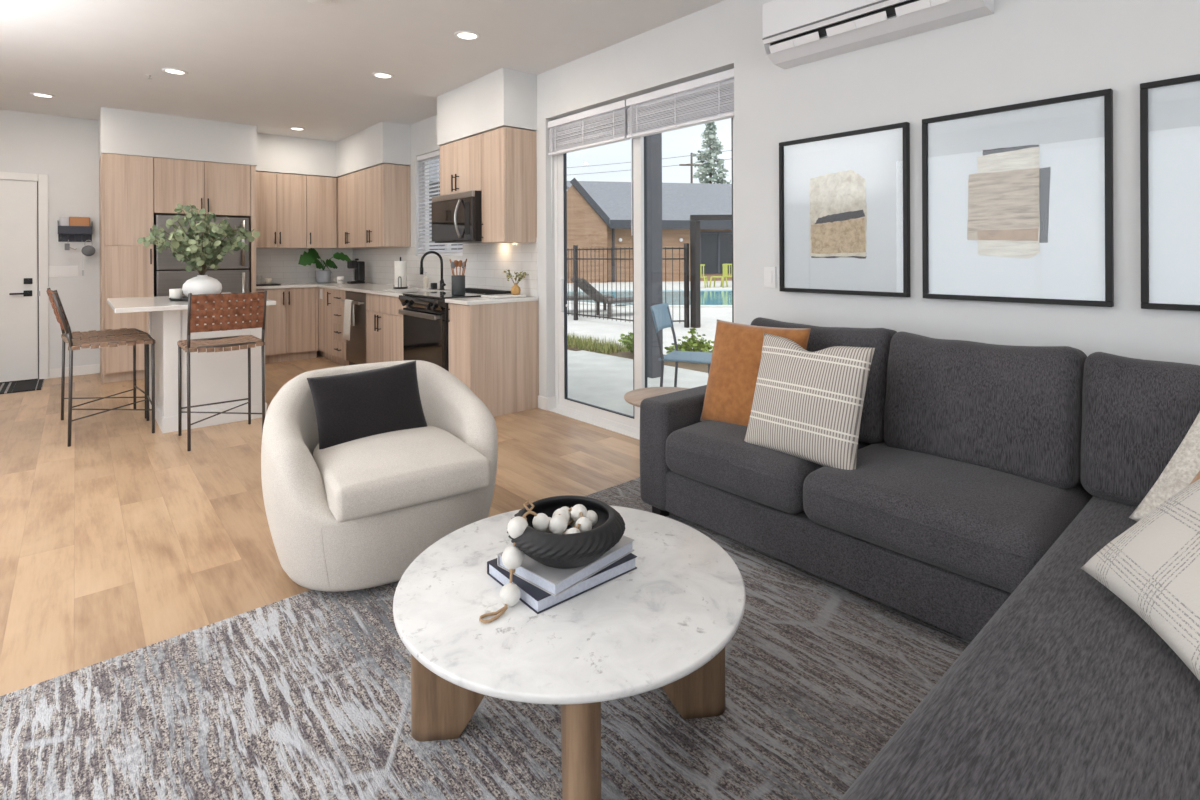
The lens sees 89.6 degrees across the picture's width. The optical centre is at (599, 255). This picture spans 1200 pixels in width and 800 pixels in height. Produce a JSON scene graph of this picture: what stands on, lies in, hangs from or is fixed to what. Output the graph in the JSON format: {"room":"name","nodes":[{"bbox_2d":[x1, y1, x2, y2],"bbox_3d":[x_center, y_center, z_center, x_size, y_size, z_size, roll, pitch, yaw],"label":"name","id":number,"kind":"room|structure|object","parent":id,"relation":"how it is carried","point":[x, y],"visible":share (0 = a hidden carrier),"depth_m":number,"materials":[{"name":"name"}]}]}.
{"room":"living room","nodes":[
{"label":"living room","id":0,"kind":"room"},
{"bbox_2d":[0,109,99,368],"bbox_3d":[-5.441,-0.095,6.639,5.600,2.740,0.160,0,0,-41],"label":"wall","id":1,"kind":"structure","parent":0,"point":[65,149],"depth_m":6.37,"materials":[{"name":"paint"}]},
{"bbox_2d":[0,172,48,382],"bbox_3d":[-6.109,0.221,5.901,1.073,2.115,0.078,0,0,-41],"label":"door","id":2,"kind":"structure","parent":1,"relation":"in","point":[24,331],"depth_m":6.15,"materials":[{"name":"paint"}]},
{"bbox_2d":[48,266,78,276],"bbox_3d":[-5.637,0.169,6.356,0.236,0.109,0.010,0,0,-41],"label":"light switch","id":3,"kind":"object","parent":1,"relation":"attached to","point":[53,271],"visible":1,"depth_m":6.35,"materials":[{"name":"white plastic"}]},
{"bbox_2d":[49,364,99,377],"bbox_3d":[-5.566,1.226,6.410,0.403,0.100,0.014,0,0,-41],"label":"baseboard","id":4,"kind":"structure","parent":1,"relation":"attached to","point":[85,369],"depth_m":6.42,"materials":[{"name":"paint"}]},
{"bbox_2d":[58,226,91,241],"bbox_3d":[-5.536,-0.254,6.381,0.276,0.220,0.102,0,0,-41],"label":"wall organizer","id":5,"kind":"object","parent":1,"relation":"attached to","point":[65,233],"visible":0.99,"depth_m":6.38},
{"bbox_2d":[69,217,89,225],"bbox_3d":[-5.510,-0.319,6.403,0.170,0.175,0.026,0,0,-41],"label":"leather folder","id":6,"kind":"object","parent":5,"relation":"in","point":[73,221],"visible":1,"depth_m":6.39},
{"bbox_2d":[81,240,94,255],"bbox_3d":[-5.431,-0.079,6.421,0.114,0.172,0.030,0,0,-41],"label":"keychain","id":7,"kind":"object","parent":5,"relation":"hanging from","point":[88,250],"visible":1,"depth_m":6.41,"materials":[{"name":"metal"}]},
{"bbox_2d":[256,172,305,247],"bbox_3d":[-4.033,-0.549,7.505,0.646,0.915,0.376,0,0,-41],"label":"upper cabinet","id":8,"kind":"object","parent":1,"relation":"attached to","point":[280,198],"visible":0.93,"depth_m":7.41,"materials":[{"name":"laminate"}]},
{"bbox_2d":[256,133,337,177],"bbox_3d":[-3.787,-1.245,7.747,1.320,0.455,0.340,0,0,-41],"label":"soffit","id":9,"kind":"object","parent":1,"relation":"attached to","point":[275,153],"depth_m":7.52,"materials":[{"name":"paint"}]},
{"bbox_2d":[256,248,352,283],"bbox_3d":[-3.894,0.133,7.869,1.332,0.450,0.008,0,0,-41],"label":"backsplash","id":10,"kind":"structure","parent":1,"relation":"attached to","point":[281,265],"depth_m":7.80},
{"bbox_2d":[306,175,352,248],"bbox_3d":[-3.535,-0.551,7.937,0.670,0.915,0.376,0,0,-41],"label":"upper cabinet","id":11,"kind":"object","parent":1,"relation":"attached to","point":[321,192],"visible":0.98,"depth_m":7.72,"materials":[{"name":"laminate"}]},
{"bbox_2d":[0,355,639,695],"bbox_3d":[-1.811,1.319,2.461,5.600,0.120,11.220,0,0,-41],"label":"floor","id":12,"kind":"structure","parent":0,"point":[121,539],"depth_m":3.00,"materials":[{"name":"brown wood"}]},
{"bbox_2d":[0,379,43,393],"bbox_3d":[-5.835,1.271,5.669,0.905,0.011,0.620,0,0,-41],"label":"door mat","id":13,"kind":"object","parent":12,"relation":"on","point":[30,385],"visible":1,"depth_m":5.83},
{"bbox_2d":[46,288,147,419],"bbox_3d":[-3.869,0.757,4.650,0.458,1.023,0.566,0,0,43],"label":"bar stool","id":14,"kind":"object","parent":12,"relation":"on","point":[122,331],"visible":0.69,"depth_m":4.68,"materials":[{"name":"metal"}]},
{"bbox_2d":[49,290,154,446],"bbox_3d":[-3.526,0.755,4.292,0.566,1.023,0.458,0,0,-41],"label":"bar stool","id":15,"kind":"object","parent":12,"relation":"on","point":[117,340],"visible":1,"depth_m":4.29,"materials":[{"name":"leather"}]},
{"bbox_2d":[99,153,153,383],"bbox_3d":[-4.998,0.130,6.380,0.415,2.286,0.806,0,0,-41],"label":"pantry cabinet","id":16,"kind":"object","parent":12,"relation":"on","point":[126,206],"visible":0.88,"depth_m":6.09,"materials":[{"name":"laminate"}]},
{"bbox_2d":[107,295,275,432],"bbox_3d":[-3.291,0.809,4.837,0.968,0.912,1.335,0,0,-41],"label":"kitchen island","id":17,"kind":"object","parent":12,"relation":"on","point":[222,376],"visible":0.72,"depth_m":4.51,"materials":[{"name":"paint"}]},
{"bbox_2d":[169,296,187,300],"bbox_3d":[-3.189,0.341,4.831,0.420,0.021,0.420,0,0,-41],"label":"round tray","id":18,"kind":"object","parent":17,"relation":"on","point":[184,298],"visible":0.17,"depth_m":4.65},
{"bbox_2d":[169,289,181,298],"bbox_3d":[-3.366,0.304,4.797,0.084,0.076,0.084,0,0,-41],"label":"candle","id":19,"kind":"object","parent":18,"relation":"on","point":[173,293],"visible":0.94,"depth_m":4.76,"materials":[{"name":"wax"}]},
{"bbox_2d":[182,275,221,296],"bbox_3d":[-3.176,0.249,4.830,0.268,0.184,0.268,0,0,-41],"label":"round vase","id":20,"kind":"object","parent":18,"relation":"on","point":[201,284],"visible":0.8,"depth_m":4.74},
{"bbox_2d":[137,204,259,274],"bbox_3d":[-3.196,-0.114,4.833,0.792,0.578,0.816,0,0,-41],"label":"bouquet","id":21,"kind":"object","parent":20,"relation":"in","point":[202,253],"visible":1,"depth_m":4.74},
{"bbox_2d":[154,214,249,296],"bbox_3d":[-4.478,0.406,6.777,0.856,1.670,0.811,0,0,-41],"label":"refrigerator","id":22,"kind":"object","parent":12,"relation":"on","point":[233,274],"visible":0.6,"depth_m":6.50,"materials":[{"name":"silver metal"}]},
{"bbox_2d":[153,157,250,216],"bbox_3d":[-4.511,-0.728,6.806,0.882,0.574,0.806,0,0,-41],"label":"upper cabinet","id":23,"kind":"object","parent":22,"relation":"on","point":[223,189],"visible":0.87,"depth_m":6.51,"materials":[{"name":"laminate"}]},
{"bbox_2d":[99,107,256,165],"bbox_3d":[-4.659,-1.242,6.703,1.365,0.452,0.775,0,0,-41],"label":"soffit","id":24,"kind":"object","parent":23,"relation":"on","point":[121,131],"depth_m":6.36,"materials":[{"name":"paint"}]},
{"bbox_2d":[177,290,266,450],"bbox_3d":[-2.611,0.751,4.181,0.458,1.023,0.566,0,0,-41],"label":"bar stool","id":25,"kind":"object","parent":12,"relation":"on","point":[218,344],"visible":1,"depth_m":4.03,"materials":[{"name":"leather"}]},
{"bbox_2d":[249,165,255,291],"bbox_3d":[-4.167,0.127,7.127,0.048,2.286,0.768,0,0,-41],"label":"panel","id":26,"kind":"object","parent":12,"relation":"on","point":[252,219],"visible":0.25,"depth_m":6.84,"materials":[{"name":"laminate"}]},
{"bbox_2d":[256,287,317,362],"bbox_3d":[-3.909,0.828,7.409,0.698,0.880,0.658,0,0,-41],"label":"base cabinet","id":27,"kind":"object","parent":12,"relation":"on","point":[291,325],"visible":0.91,"depth_m":7.23,"materials":[{"name":"laminate"}]},
{"bbox_2d":[317,287,339,363],"bbox_3d":[-3.254,0.825,7.634,0.658,0.880,1.178,0,0,-41],"label":"base cabinet","id":28,"kind":"object","parent":12,"relation":"on","point":[325,305],"visible":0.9,"depth_m":7.21,"materials":[{"name":"laminate"}]},
{"bbox_2d":[333,289,348,365],"bbox_3d":[-2.723,0.823,7.022,0.658,0.880,0.438,0,0,-41],"label":"base cabinet","id":29,"kind":"object","parent":12,"relation":"on","point":[339,344],"visible":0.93,"depth_m":6.85,"materials":[{"name":"laminate"}]},
{"bbox_2d":[341,291,365,364],"bbox_3d":[-2.392,0.815,6.614,0.672,0.852,0.604,0,0,-41],"label":"dishwasher","id":30,"kind":"object","parent":12,"relation":"on","point":[356,347],"visible":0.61,"depth_m":6.38,"materials":[{"name":"black metal"}]},
{"bbox_2d":[343,299,353,340],"bbox_3d":[-2.673,0.682,6.424,0.054,0.421,0.212,0,0,-41],"label":"dish towel","id":31,"kind":"object","parent":30,"relation":"hanging from","point":[348,307],"visible":1,"depth_m":6.40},
{"bbox_2d":[366,291,418,363],"bbox_3d":[-1.844,0.819,6.008,0.658,0.880,1.018,0,0,-41],"label":"base cabinet","id":32,"kind":"object","parent":12,"relation":"on","point":[384,324],"visible":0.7,"depth_m":5.85,"materials":[{"name":"laminate"}]},
{"bbox_2d":[256,282,451,296],"bbox_3d":[-2.826,0.368,6.632,1.320,0.030,3.255,0,0,-41],"label":"countertop","id":33,"kind":"structure","parent":32,"relation":"on","point":[372,288],"depth_m":6.74,"materials":[{"name":"stone"}]},
{"bbox_2d":[298,248,350,282],"bbox_3d":[-3.540,0.120,7.752,0.630,0.471,0.332,0,0,-41],"label":"potted plant","id":34,"kind":"object","parent":33,"relation":"on","point":[322,276],"visible":0.98,"depth_m":7.74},
{"bbox_2d":[347,259,364,283],"bbox_3d":[-3.074,0.196,7.619,0.180,0.314,0.140,0,0,-41],"label":"coffee maker","id":35,"kind":"object","parent":33,"relation":"on","point":[359,266],"visible":1,"depth_m":7.58,"materials":[{"name":"black plastic"}]},
{"bbox_2d":[393,257,407,288],"bbox_3d":[-2.113,0.182,6.397,0.150,0.334,0.161,0,0,21],"label":"paper towel holder","id":36,"kind":"object","parent":33,"relation":"on","point":[400,267],"visible":1,"depth_m":6.35,"materials":[{"name":"paper"}]},
{"bbox_2d":[420,251,445,289],"bbox_3d":[-1.654,0.151,5.994,0.246,0.393,0.090,0,0,-35],"label":"kitchen faucet","id":37,"kind":"object","parent":33,"relation":"on","point":[442,284],"visible":0.98,"depth_m":6.03,"materials":[{"name":"black metal"}]},
{"bbox_2d":[398,288,511,371],"bbox_3d":[-1.275,0.768,5.303,0.718,0.915,0.772,0,0,-41],"label":"range","id":38,"kind":"object","parent":12,"relation":"on","point":[425,330],"visible":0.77,"depth_m":5.06,"materials":[{"name":"black metal"}]},
{"bbox_2d":[403,291,498,298],"bbox_3d":[-1.288,0.342,5.294,0.590,0.017,0.766,0,0,-41],"label":"cooktop","id":39,"kind":"object","parent":38,"relation":"in","point":[440,294],"depth_m":5.18,"materials":[{"name":"glass"}]},
{"bbox_2d":[0,477,970,799],"bbox_3d":[0.233,1.243,0.998,3.350,0.010,3.610,0,0,-41],"label":"area rug","id":40,"kind":"object","parent":12,"relation":"on","point":[306,695],"visible":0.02,"depth_m":1.63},
{"bbox_2d":[261,360,497,591],"bbox_3d":[-0.906,0.877,2.557,0.910,0.730,0.895,0,0,-35],"label":"barrel armchair","id":41,"kind":"object","parent":40,"relation":"on","point":[352,515],"visible":0.87,"depth_m":2.23,"materials":[{"name":"fabric"}]},
{"bbox_2d":[307,360,426,449],"bbox_3d":[-0.996,0.663,2.635,0.492,0.339,0.163,0,0,-45],"label":"throw pillow","id":42,"kind":"object","parent":41,"relation":"on","point":[357,405],"visible":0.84,"depth_m":2.58,"materials":[{"name":"fabric"}]},
{"bbox_2d":[313,425,490,522],"bbox_3d":[-0.844,0.833,2.469,0.565,0.156,0.680,0,0,-35],"label":"seat cushion","id":43,"kind":"object","parent":41,"relation":"on","point":[381,474],"depth_m":2.25,"materials":[{"name":"fabric"}]},
{"bbox_2d":[393,505,745,799],"bbox_3d":[-0.075,1.045,1.621,0.908,0.389,0.908,0,0,-41],"label":"coffee table","id":44,"kind":"object","parent":40,"relation":"on","point":[668,622],"visible":0.72,"depth_m":1.42,"materials":[{"name":"stone"}]},
{"bbox_2d":[487,553,636,613],"bbox_3d":[-0.100,0.834,1.628,0.325,0.033,0.240,0,0,-40],"label":"hardcover book","id":45,"kind":"object","parent":44,"relation":"on","point":[536,599],"visible":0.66,"depth_m":1.53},
{"bbox_2d":[497,535,633,596],"bbox_3d":[-0.087,0.801,1.631,0.220,0.031,0.302,0,0,42],"label":"hardcover book","id":46,"kind":"object","parent":45,"relation":"on","point":[554,581],"visible":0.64,"depth_m":1.52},
{"bbox_2d":[507,495,624,568],"bbox_3d":[-0.088,0.733,1.594,0.311,0.105,0.310,0,0,-41],"label":"ribbed bowl","id":47,"kind":"object","parent":46,"relation":"on","point":[563,551],"visible":0.8,"depth_m":1.49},
{"bbox_2d":[479,499,597,622],"bbox_3d":[-0.155,0.750,1.537,0.365,0.201,0.157,0,0,-41],"label":"bead garland","id":48,"kind":"object","parent":47,"relation":"in","point":[577,516],"visible":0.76,"depth_m":1.54},
{"bbox_2d":[640,317,1199,799],"bbox_3d":[0.883,0.774,1.628,2.269,0.922,2.867,0,0,-41],"label":"sectional sofa","id":49,"kind":"object","parent":40,"relation":"on","point":[973,506],"visible":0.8,"depth_m":1.90,"materials":[{"name":"fabric"}]},
{"bbox_2d":[700,319,810,426],"bbox_3d":[0.700,0.559,2.776,0.184,0.482,0.510,0,0,-41],"label":"throw pillow","id":50,"kind":"object","parent":49,"relation":"on","point":[737,348],"visible":0.55,"depth_m":2.78,"materials":[{"name":"fabric"}]},
{"bbox_2d":[665,420,870,513],"bbox_3d":[0.765,0.872,2.721,0.701,0.230,0.692,0,0,-41],"label":"seat cushion","id":51,"kind":"object","parent":49,"relation":"on","point":[715,456],"depth_m":2.48,"materials":[{"name":"fabric"}]},
{"bbox_2d":[744,333,874,469],"bbox_3d":[0.818,0.571,2.409,0.195,0.472,0.492,0,0,-45],"label":"throw pillow","id":52,"kind":"object","parent":49,"relation":"on","point":[806,405],"visible":0.99,"depth_m":2.33,"materials":[{"name":"fabric"}]},
{"bbox_2d":[751,317,896,443],"bbox_3d":[1.009,0.563,2.822,0.284,0.502,0.700,0,0,-41],"label":"cushion","id":53,"kind":"object","parent":49,"relation":"on","point":[871,431],"depth_m":2.54,"materials":[{"name":"fabric"}]},
{"bbox_2d":[803,442,1092,592],"bbox_3d":[1.238,0.869,2.175,0.701,0.230,0.756,0,0,-41],"label":"seat cushion","id":54,"kind":"object","parent":49,"relation":"on","point":[984,525],"depth_m":1.97,"materials":[{"name":"fabric"}]},
{"bbox_2d":[883,331,1086,488],"bbox_3d":[1.441,0.564,2.307,0.295,0.497,0.640,0,0,-41],"label":"cushion","id":55,"kind":"object","parent":49,"relation":"on","point":[1018,412],"depth_m":2.17,"materials":[{"name":"fabric"}]},
{"bbox_2d":[840,496,1199,799],"bbox_3d":[1.316,0.880,1.006,2.108,0.211,1.128,0,0,-41],"label":"seat cushion","id":56,"kind":"object","parent":49,"relation":"on","point":[1066,692],"depth_m":1.06,"materials":[{"name":"fabric"}]},
{"bbox_2d":[1080,352,1199,506],"bbox_3d":[1.871,0.566,1.819,0.277,0.487,0.655,0,0,-41],"label":"cushion","id":57,"kind":"object","parent":49,"relation":"on","point":[1135,414],"depth_m":1.90,"materials":[{"name":"fabric"}]},
{"bbox_2d":[1081,479,1199,680],"bbox_3d":[1.261,0.582,1.163,0.359,0.349,0.520,0,0,16],"label":"throw pillow","id":58,"kind":"object","parent":49,"relation":"on","point":[1153,566],"visible":1,"depth_m":1.24,"materials":[{"name":"fabric"}]},
{"bbox_2d":[1129,412,1199,520],"bbox_3d":[1.710,0.587,1.505,0.275,0.468,0.550,0,0,-13],"label":"throw pillow","id":59,"kind":"object","parent":49,"relation":"on","point":[1184,465],"visible":0.6,"depth_m":1.68,"materials":[{"name":"fabric"}]},
{"bbox_2d":[445,301,538,416],"bbox_3d":[-0.873,0.814,4.894,0.664,0.880,0.358,0,0,-41],"label":"base cabinet","id":60,"kind":"object","parent":12,"relation":"on","point":[494,348],"visible":0.84,"depth_m":4.75,"materials":[{"name":"laminate"}]},
{"bbox_2d":[445,296,537,304],"bbox_3d":[-0.872,0.359,4.893,0.649,0.030,0.367,0,0,-41],"label":"countertop","id":61,"kind":"structure","parent":60,"relation":"on","point":[471,300],"depth_m":4.74,"materials":[{"name":"stone"}]},
{"bbox_2d":[451,275,464,295],"bbox_3d":[-1.185,0.250,5.061,0.112,0.165,0.112,0,0,-41],"label":"utensil crock","id":62,"kind":"object","parent":61,"relation":"on","point":[458,282],"visible":0.99,"depth_m":5.01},
{"bbox_2d":[481,294,525,298],"bbox_3d":[-0.794,0.334,4.976,0.300,0.018,0.220,0,0,-41],"label":"serving board","id":63,"kind":"object","parent":61,"relation":"on","point":[495,296],"visible":0.95,"depth_m":4.91,"materials":[{"name":"stone"}]},
{"bbox_2d":[504,270,528,294],"bbox_3d":[-0.693,0.213,4.984,0.233,0.223,0.202,0,0,-41],"label":"bud vase","id":64,"kind":"object","parent":63,"relation":"on","point":[515,290],"visible":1,"depth_m":4.96,"materials":[{"name":"yellow ceramic"}]},
{"bbox_2d":[624,387,688,406],"bbox_3d":[0.387,1.017,3.436,0.500,0.438,0.500,0,0,-41],"label":"side table","id":65,"kind":"object","parent":12,"relation":"on","point":[634,397],"visible":0.18,"depth_m":3.51,"materials":[{"name":"brown wood"}]},
{"bbox_2d":[0,0,724,141],"bbox_3d":[-1.825,-1.542,2.461,5.600,0.120,11.220,0,0,-41],"label":"ceiling","id":66,"kind":"structure","parent":0,"point":[274,66],"depth_m":4.37,"materials":[{"name":"paint"}]},
{"bbox_2d":[162,68,187,74],"bbox_3d":[-3.397,-1.469,4.833,0.170,0.009,0.170,0,0,-41],"label":"recessed light","id":67,"kind":"object","parent":66,"relation":"in","point":[167,70],"visible":1,"depth_m":4.83,"materials":[{"name":"white plastic"}]},
{"bbox_2d":[372,72,393,78],"bbox_3d":[-1.782,-1.476,4.966,0.170,0.009,0.170,0,0,-41],"label":"recessed light","id":68,"kind":"object","parent":66,"relation":"in","point":[383,75],"visible":1,"depth_m":4.96,"materials":[{"name":"white plastic"}]},
{"bbox_2d":[454,30,479,39],"bbox_3d":[-0.894,-1.480,4.075,0.170,0.009,0.170,0,0,-41],"label":"recessed light","id":69,"kind":"object","parent":66,"relation":"in","point":[464,34],"visible":1,"depth_m":4.07,"materials":[{"name":"white plastic"}]},
{"bbox_2d":[353,0,1199,397],"bbox_3d":[0.289,-0.121,4.183,0.160,2.740,11.060,0,0,-41],"label":"wall","id":70,"kind":"structure","parent":0,"point":[1024,51],"depth_m":2.75,"materials":[{"name":"paint"}]},
{"bbox_2d":[338,171,382,247],"bbox_3d":[-3.037,-0.553,7.626,0.346,0.915,0.818,0,0,-41],"label":"upper cabinet","id":71,"kind":"object","parent":70,"relation":"attached to","point":[348,185],"visible":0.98,"depth_m":7.50,"materials":[{"name":"laminate"}]},
{"bbox_2d":[336,121,410,176],"bbox_3d":[-2.784,-1.250,7.353,0.320,0.455,1.570,0,0,-41],"label":"soffit","id":72,"kind":"object","parent":70,"relation":"attached to","point":[384,142],"depth_m":6.86,"materials":[{"name":"paint"}]},
{"bbox_2d":[360,164,410,246],"bbox_3d":[-2.526,-0.556,7.037,0.346,0.915,0.738,0,0,-41],"label":"upper cabinet","id":73,"kind":"object","parent":70,"relation":"attached to","point":[385,209],"visible":1,"depth_m":6.81,"materials":[{"name":"laminate"}]},
{"bbox_2d":[423,156,462,255],"bbox_3d":[-1.619,-0.552,6.434,0.050,1.120,1.100,0,0,-41],"label":"window","id":74,"kind":"structure","parent":70,"relation":"in","point":[427,162],"depth_m":6.81,"materials":[{"name":"white plastic"}]},
{"bbox_2d":[417,150,462,255],"bbox_3d":[-1.683,-0.554,6.379,0.076,1.108,1.090,0,0,-41],"label":"window blind","id":75,"kind":"object","parent":74,"relation":"attached to","point":[435,154],"visible":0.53,"depth_m":6.60,"materials":[{"name":"white"}]},
{"bbox_2d":[353,238,536,296],"bbox_3d":[-1.956,0.104,6.644,0.008,0.490,4.382,0,0,-41],"label":"backsplash","id":76,"kind":"structure","parent":70,"relation":"attached to","point":[486,264],"depth_m":5.86,"materials":[{"name":"tile"}]},
{"bbox_2d":[440,134,480,195],"bbox_3d":[-1.144,-0.782,5.443,0.346,0.475,0.762,0,0,-41],"label":"upper cabinet","id":77,"kind":"object","parent":70,"relation":"attached to","point":[460,161],"visible":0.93,"depth_m":5.33,"materials":[{"name":"laminate"}]},
{"bbox_2d":[432,190,481,242],"bbox_3d":[-1.189,-0.328,5.402,0.454,0.424,0.754,0,0,-41],"label":"microwave","id":78,"kind":"object","parent":77,"relation":"attached to","point":[456,217],"visible":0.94,"depth_m":5.19,"materials":[{"name":"black metal"}]},
{"bbox_2d":[437,67,536,145],"bbox_3d":[-1.023,-1.258,5.323,0.320,0.455,1.165,0,0,-41],"label":"soffit","id":79,"kind":"object","parent":70,"relation":"attached to","point":[503,97],"depth_m":4.98,"materials":[{"name":"paint"}]},
{"bbox_2d":[479,127,536,242],"bbox_3d":[-0.773,-0.564,5.016,0.346,0.915,0.364,0,0,-41],"label":"upper cabinet","id":80,"kind":"object","parent":70,"relation":"attached to","point":[508,154],"visible":1,"depth_m":4.90,"materials":[{"name":"laminate"}]},
{"bbox_2d":[538,396,555,409],"bbox_3d":[-0.432,1.202,4.958,0.104,0.100,0.122,0,0,-41],"label":"baseboard","id":81,"kind":"structure","parent":70,"relation":"attached to","point":[544,403],"depth_m":4.91,"materials":[{"name":"paint"}]},
{"bbox_2d":[548,100,629,238],"bbox_3d":[-0.111,-0.610,4.571,0.076,0.950,0.908,0,0,-41],"label":"window blind","id":82,"kind":"object","parent":70,"relation":"attached to","point":[607,124],"visible":0.88,"depth_m":4.53,"materials":[{"name":"white"}]},
{"bbox_2d":[548,408,639,439],"bbox_3d":[0.210,1.248,4.225,0.085,0.005,1.855,0,0,-41],"label":"door sill","id":83,"kind":"structure","parent":70,"relation":"attached to","point":[556,410],"depth_m":4.48,"materials":[{"name":"white plastic"}]},
{"bbox_2d":[554,72,734,433],"bbox_3d":[0.253,0.069,4.266,0.098,2.360,1.855,0,0,-41],"label":"door","id":84,"kind":"structure","parent":70,"relation":"in","point":[639,180],"depth_m":4.26,"materials":[{"name":"white plastic"}]},
{"bbox_2d":[626,68,733,235],"bbox_3d":[0.496,-0.612,3.870,0.076,0.950,0.917,0,0,-41],"label":"window blind","id":85,"kind":"object","parent":70,"relation":"attached to","point":[710,98],"visible":0.83,"depth_m":3.83,"materials":[{"name":"white"}]},
{"bbox_2d":[764,267,775,287],"bbox_3d":[0.931,0.121,3.315,0.010,0.116,0.074,0,0,-41],"label":"light switch","id":86,"kind":"object","parent":70,"relation":"attached to","point":[769,272],"visible":1,"depth_m":3.31,"materials":[{"name":"white plastic"}]},
{"bbox_2d":[779,122,909,296],"bbox_3d":[1.187,-0.207,2.998,0.032,0.796,0.661,0,0,-41],"label":"framed picture","id":87,"kind":"object","parent":70,"relation":"attached to","point":[844,197],"visible":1,"depth_m":2.97,"materials":[{"name":"paper"}]},
{"bbox_2d":[762,0,993,68],"bbox_3d":[1.231,-1.148,2.807,0.211,0.296,0.980,0,0,-41],"label":"air conditioner","id":88,"kind":"object","parent":70,"relation":"attached to","point":[794,32],"visible":1,"depth_m":2.82,"materials":[{"name":"grey plastic"}]},
{"bbox_2d":[922,88,1113,306],"bbox_3d":[1.658,-0.209,2.455,0.032,0.796,0.652,0,0,-41],"label":"framed picture","id":89,"kind":"object","parent":70,"relation":"attached to","point":[1017,199],"visible":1,"depth_m":2.42,"materials":[{"name":"paper"}]},
{"bbox_2d":[1140,74,1199,310],"bbox_3d":[2.139,-0.211,1.901,0.032,0.796,0.658,0,0,-41],"label":"framed picture","id":90,"kind":"object","parent":70,"relation":"attached to","point":[1169,108],"visible":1,"depth_m":2.09,"materials":[{"name":"paper"}]},
{"label":"outside","id":91,"kind":"structure","parent":0,"visible":0},
{"bbox_2d":[567,281,731,354],"bbox_3d":[6.305,1.331,48.487,66.940,0.100,115.000,0,0,-41],"label":"ground","id":92,"kind":"structure","parent":91,"point":[597,327],"depth_m":11.96,"materials":[{"name":"concrete"}]},
{"bbox_2d":[429,159,462,249],"bbox_3d":[-7.093,-1.287,19.997,3.100,5.260,7.100,0,0,-41],"label":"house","id":93,"kind":"structure","parent":92,"relation":"on","point":[436,160],"depth_m":17.70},
{"bbox_2d":[567,295,613,309],"bbox_3d":[-0.612,0.897,14.024,1.790,0.831,0.660,0,0,-11],"label":"lounger","id":94,"kind":"object","parent":92,"relation":"on","point":[581,296],"visible":0.19,"depth_m":13.86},
{"bbox_2d":[567,245,632,321],"bbox_3d":[-0.493,0.552,12.246,0.070,1.520,3.720,0,0,-41],"label":"iron fence","id":95,"kind":"object","parent":92,"relation":"on","point":[575,249],"visible":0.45,"depth_m":11.87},
{"bbox_2d":[570,278,632,316],"bbox_3d":[0.305,0.893,13.166,1.790,0.831,0.660,0,0,-26],"label":"lounger","id":96,"kind":"object","parent":92,"relation":"on","point":[610,300],"visible":0.42,"depth_m":12.85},
{"bbox_2d":[567,350,707,415],"bbox_3d":[0.873,1.288,5.253,2.105,0.035,5.800,0,0,-41],"label":"patio slab","id":97,"kind":"object","parent":92,"relation":"on","point":[597,379],"visible":0.14,"depth_m":6.17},
{"bbox_2d":[646,133,662,377],"bbox_3d":[0.542,-0.341,6.363,0.160,3.224,0.160,0,0,-41],"label":"porch post","id":98,"kind":"object","parent":97,"relation":"on","point":[653,142],"visible":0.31,"depth_m":6.29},
{"bbox_2d":[650,303,711,386],"bbox_3d":[0.702,0.840,4.910,0.534,0.864,0.450,0,0,23],"label":"patio chair","id":99,"kind":"object","parent":97,"relation":"on","point":[661,315],"visible":0.63,"depth_m":4.92,"materials":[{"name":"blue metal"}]},
{"bbox_2d":[567,343,707,372],"bbox_3d":[0.122,1.294,8.176,0.550,0.029,5.800,0,0,-41],"label":"planting bed","id":100,"kind":"object","parent":92,"relation":"on","point":[701,367],"depth_m":7.14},
{"bbox_2d":[567,332,626,353],"bbox_3d":[-0.687,1.203,9.103,0.672,0.160,3.067,0,0,-41],"label":"grass","id":101,"kind":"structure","parent":100,"relation":"on","point":[585,343],"depth_m":8.30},
{"bbox_2d":[618,332,632,354],"bbox_3d":[0.499,1.093,7.671,0.585,0.374,0.550,0,0,-41],"label":"shrub","id":102,"kind":"object","parent":100,"relation":"on","point":[628,341],"visible":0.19,"depth_m":7.66,"materials":[{"name":"green plant"}]},
{"bbox_2d":[664,328,713,353],"bbox_3d":[1.132,1.099,7.344,0.700,0.426,0.661,0,0,19],"label":"shrub","id":103,"kind":"object","parent":100,"relation":"on","point":[697,345],"visible":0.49,"depth_m":7.30,"materials":[{"name":"green plant"}]},
{"bbox_2d":[567,178,731,282],"bbox_3d":[2.977,-1.434,33.726,27.800,5.460,8.550,0,0,-11],"label":"clubhouse","id":104,"kind":"structure","parent":92,"relation":"on","point":[598,212],"depth_m":30.06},
{"bbox_2d":[567,289,731,307],"bbox_3d":[1.904,1.281,18.817,8.416,0.039,7.588,0,0,2],"label":"swimming pool","id":105,"kind":"object","parent":92,"relation":"on","point":[709,298],"visible":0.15,"depth_m":18.39,"materials":[{"name":"liquid"}]},
{"bbox_2d":[662,243,689,327],"bbox_3d":[1.183,0.544,10.886,0.859,1.520,0.095,0,0,-4],"label":"iron fence","id":106,"kind":"object","parent":92,"relation":"on","point":[686,320],"visible":0.52,"depth_m":10.89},
{"bbox_2d":[690,215,731,327],"bbox_3d":[2.805,0.282,10.892,2.354,2.030,0.180,0,0,1],"label":"frame","id":107,"kind":"object","parent":92,"relation":"on","point":[695,313],"visible":0.44,"depth_m":10.85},
{"bbox_2d":[691,122,730,183],"bbox_3d":[8.115,-4.398,45.408,4.900,11.341,5.511,0,0,1],"label":"conifer tree","id":108,"kind":"object","parent":92,"relation":"on","point":[709,134],"visible":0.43,"depth_m":44.91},
{"bbox_2d":[709,264,727,287],"bbox_3d":[4.784,0.820,24.401,0.610,0.944,0.610,0,0,29],"label":"garden chair","id":109,"kind":"object","parent":92,"relation":"on","point":[723,265],"visible":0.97,"depth_m":24.29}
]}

